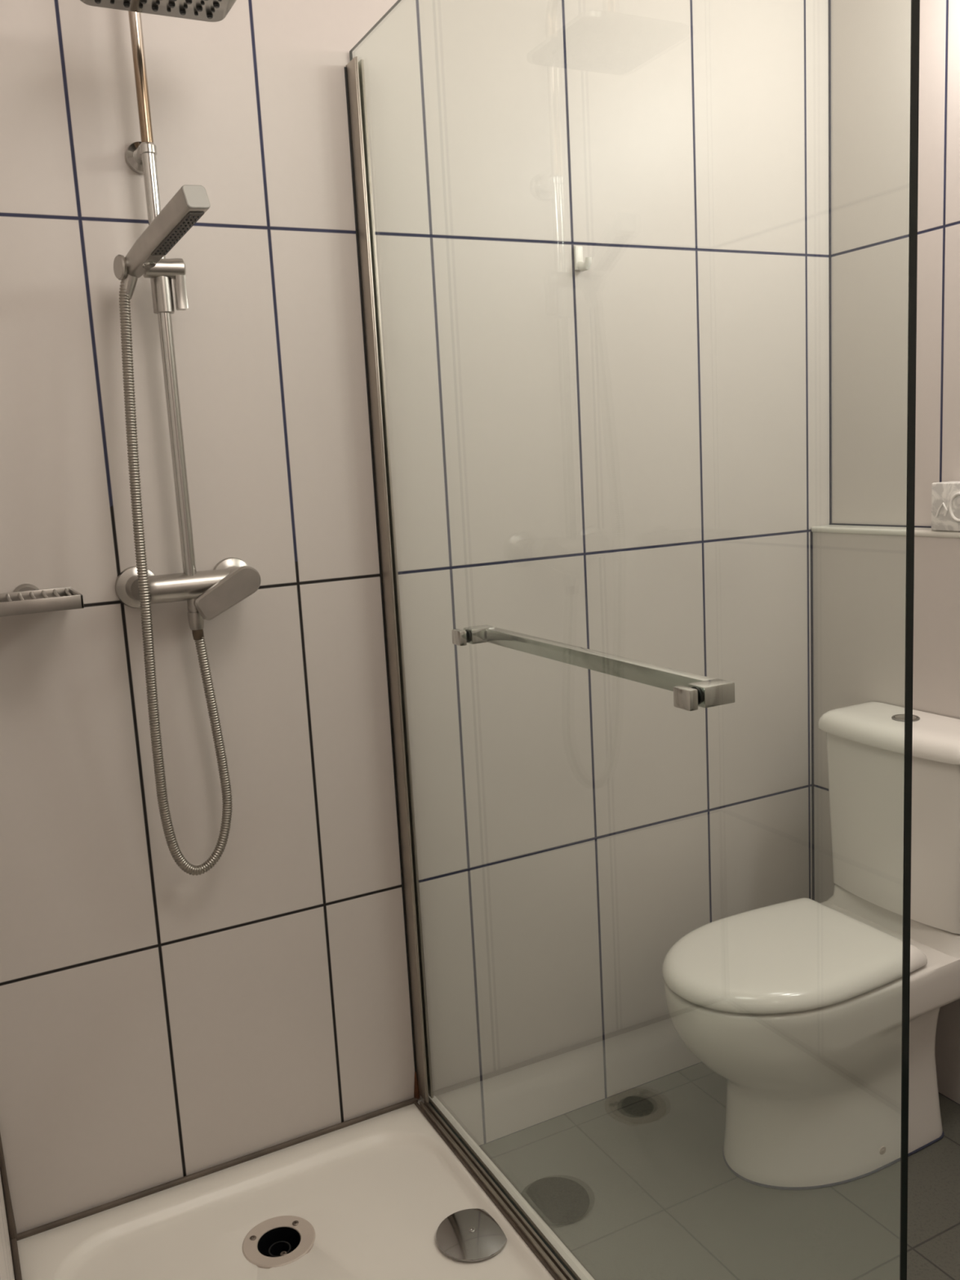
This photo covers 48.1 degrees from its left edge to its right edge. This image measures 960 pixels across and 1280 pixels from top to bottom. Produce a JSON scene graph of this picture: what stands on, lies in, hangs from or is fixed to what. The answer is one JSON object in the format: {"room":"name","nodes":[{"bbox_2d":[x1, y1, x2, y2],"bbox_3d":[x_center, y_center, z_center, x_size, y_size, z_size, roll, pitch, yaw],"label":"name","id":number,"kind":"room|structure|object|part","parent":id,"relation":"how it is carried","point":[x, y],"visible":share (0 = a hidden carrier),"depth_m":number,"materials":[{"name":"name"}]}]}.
{"room":"bathroom","nodes":[
{"label":"bathroom","id":0,"kind":"room"},
{"bbox_2d":[0,1173,14,1279],"bbox_3d":[-0.719,0.159,0.258,0.883,2.562,2.728,-2,9,7],"label":"wall","id":1,"kind":"structure","parent":0,"point":[6,1268],"depth_m":1.15,"materials":[{"name":"tile"}]},
{"bbox_2d":[0,0,829,1261],"bbox_3d":[-0.045,-0.179,2.092,2.066,2.562,0.100,-8,10,-27],"label":"wall","id":2,"kind":"structure","parent":0,"point":[627,455],"depth_m":1.98,"materials":[{"name":"tile"}]},
{"bbox_2d":[0,583,84,617],"bbox_3d":[-0.694,-0.057,1.628,0.160,0.044,0.146,-8,10,-27],"label":"soap dish","id":3,"kind":"object","parent":2,"relation":"attached to","point":[25,598],"visible":1,"depth_m":1.59,"materials":[{"name":"silver metal"}]},
{"bbox_2d":[80,0,261,630],"bbox_3d":[-0.441,-0.533,1.582,0.228,1.074,0.348,-8,10,-27],"label":"shower","id":4,"kind":"object","parent":2,"relation":"attached to","point":[207,594],"visible":0.93,"depth_m":1.69,"materials":[{"name":"silver metal"}]},
{"bbox_2d":[113,184,210,298],"bbox_3d":[-0.464,-0.573,1.562,0.040,0.120,0.244,-12,12,-42],"label":"shower","id":5,"kind":"object","parent":4,"relation":"attached to","point":[189,203],"visible":1,"depth_m":1.53,"materials":[{"name":"silver metal"}]},
{"bbox_3d":[-0.491,-0.577,1.670,0.062,0.032,0.032,-8,10,-27],"label":"clamp arm","id":6,"kind":"part","parent":4,"relation":"part of","materials":[{"name":"silver metal"}]},
{"bbox_2d":[119,281,232,875],"bbox_3d":[-0.499,-0.078,1.741,0.046,0.966,0.132,5,12,42],"label":"shower hose","id":7,"kind":"object","parent":4,"relation":"attached to","point":[197,635],"visible":1,"depth_m":1.72,"materials":[{"name":"silver metal"}]},
{"bbox_3d":[-0.470,-0.554,1.685,0.016,0.071,0.024,-8,10,-27],"label":"wing knob","id":8,"kind":"part","parent":4,"relation":"part of","materials":[{"name":"silver metal"}]},
{"bbox_2d":[186,599,204,630],"bbox_3d":[-0.468,-0.044,1.770,0.026,0.054,0.026,-8,10,-27],"label":"outlet","id":9,"kind":"object","parent":4,"relation":"attached to","point":[196,621],"depth_m":1.76,"materials":[{"name":"silver metal"}]},
{"bbox_3d":[-0.410,-0.076,1.748,0.110,0.081,0.018,-8,10,-27],"label":"lever","id":10,"kind":"part","parent":4,"relation":"part of","materials":[{"name":"silver metal"}]},
{"bbox_2d":[573,245,591,271],"bbox_3d":[0.199,-0.735,2.071,0.019,0.049,0.034,-10,12,-38],"label":"wall hook","id":11,"kind":"object","parent":2,"relation":"attached to","point":[580,264],"visible":1,"depth_m":2.07,"materials":[{"name":"white plastic"}]},
{"bbox_3d":[0.191,-0.738,2.080,0.018,0.045,0.007,-8,10,-27],"label":"plate","id":12,"kind":"part","parent":11,"relation":"part of","materials":[{"name":"white plastic"}]},
{"bbox_2d":[479,1062,959,1279],"bbox_3d":[0.210,1.280,0.875,2.866,0.050,2.620,-8,10,-27],"label":"floor","id":13,"kind":"structure","parent":0,"point":[637,1183],"depth_m":2.02,"materials":[{"name":"tile"}]},
{"bbox_2d":[0,1095,594,1279],"bbox_3d":[-0.174,0.845,1.426,0.786,0.672,1.195,-8,10,-27],"label":"shower tray","id":14,"kind":"object","parent":13,"relation":"on","point":[366,1197],"visible":0.99,"depth_m":1.83,"materials":[{"name":"white ceramic"}]},
{"bbox_2d":[435,1208,506,1261],"bbox_3d":[-0.013,0.977,1.772,0.121,0.015,0.121,-8,10,-27],"label":"drain cover","id":15,"kind":"object","parent":14,"relation":"on","point":[473,1234],"visible":1,"depth_m":1.76,"materials":[{"name":"silver metal"}]},
{"bbox_2d":[344,0,919,1279],"bbox_3d":[0.096,0.027,1.460,0.034,1.940,1.195,-8,10,-26],"label":"shower door frame","id":16,"kind":"structure","parent":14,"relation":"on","point":[553,1262],"depth_m":1.86,"materials":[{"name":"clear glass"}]},
{"bbox_3d":[0.103,0.024,1.460,0.006,1.934,1.188,-8,10,-26],"label":"glass pane","id":17,"kind":"part","parent":16,"relation":"part of","materials":[{"name":"clear glass"}]},
{"bbox_2d":[451,624,734,711],"bbox_3d":[0.121,0.027,1.460,0.065,0.024,0.606,-8,10,-26],"label":"door handle","id":18,"kind":"object","parent":16,"relation":"attached to","point":[691,691],"visible":1,"depth_m":1.38,"materials":[{"name":"silver metal"}]},
{"bbox_3d":[-0.033,-0.004,1.702,0.012,0.024,0.030,-8,10,-26],"label":"clamp knob","id":19,"kind":"part","parent":18,"relation":"part of","materials":[{"name":"silver metal"}]},
{"bbox_3d":[0.000,-0.009,1.719,0.043,0.024,0.030,-8,10,-26],"label":"arm","id":20,"kind":"part","parent":18,"relation":"part of","materials":[{"name":"silver metal"}]},
{"bbox_3d":[0.228,0.065,1.193,0.012,0.024,0.030,-8,10,-26],"label":"clamp knob","id":21,"kind":"part","parent":18,"relation":"part of","materials":[{"name":"silver metal"}]},
{"bbox_3d":[0.260,0.060,1.210,0.043,0.024,0.030,-8,10,-26],"label":"arm","id":22,"kind":"part","parent":18,"relation":"part of","materials":[{"name":"silver metal"}]},
{"bbox_2d":[662,702,959,1190],"bbox_3d":[0.657,0.601,2.121,0.668,0.838,0.382,-8,10,-27],"label":"toilet","id":23,"kind":"object","parent":13,"relation":"on","point":[797,1004],"visible":0.97,"depth_m":2.05,"materials":[{"name":"white ceramic"}]},
{"bbox_3d":[0.568,0.627,2.077,0.452,0.005,0.345,-8,10,-27],"label":"seat","id":24,"kind":"part","parent":23,"relation":"part of","materials":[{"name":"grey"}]},
{"bbox_3d":[0.569,0.605,2.075,0.470,0.038,0.357,-8,10,-27],"label":"seat lid","id":25,"kind":"part","parent":23,"relation":"part of","materials":[{"name":"white plastic"}]},
{"bbox_3d":[0.859,0.183,2.171,0.162,0.045,0.382,-8,10,-27],"label":"cistern lid","id":26,"kind":"part","parent":23,"relation":"part of","materials":[{"name":"white ceramic"}]},
{"bbox_3d":[0.861,0.156,2.176,0.042,0.002,0.042,-8,10,-27],"label":"push plate","id":27,"kind":"part","parent":23,"relation":"part of","materials":[{"name":"silver metal"}]},
{"bbox_2d":[831,0,959,526],"bbox_3d":[1.453,-0.139,1.338,0.100,2.562,2.620,-8,10,-27],"label":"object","id":28,"kind":"structure","parent":0,"point":[871,39],"depth_m":2.23,"materials":[{"name":"tile"}]},
{"bbox_2d":[810,0,931,900],"bbox_3d":[1.380,-0.154,1.298,0.062,2.512,2.620,-8,10,-27],"label":"trim","id":29,"kind":"structure","parent":28,"relation":"attached to","point":[829,1],"depth_m":2.43,"materials":[{"name":"grey"}]},
{"bbox_2d":[811,524,959,537],"bbox_3d":[1.383,-0.100,1.306,0.063,0.014,2.620,-8,10,-27],"label":"ledge","id":30,"kind":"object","parent":28,"relation":"attached to","point":[842,529],"depth_m":2.27,"materials":[{"name":"tile"}]},
{"bbox_2d":[931,480,959,531],"bbox_3d":[0.952,-0.262,2.103,0.065,0.094,0.121,-8,10,-27],"label":"pack","id":31,"kind":"object","parent":30,"relation":"on","point":[945,495],"visible":1,"depth_m":2.11,"materials":[{"name":"white"}]},
{"bbox_2d":[813,532,959,1105],"bbox_3d":[1.418,0.494,1.405,0.059,1.196,2.620,-8,10,-27],"label":"wall","id":32,"kind":"structure","parent":28,"relation":"attached to","point":[860,580],"depth_m":2.30,"materials":[{"name":"tile"}]}
]}

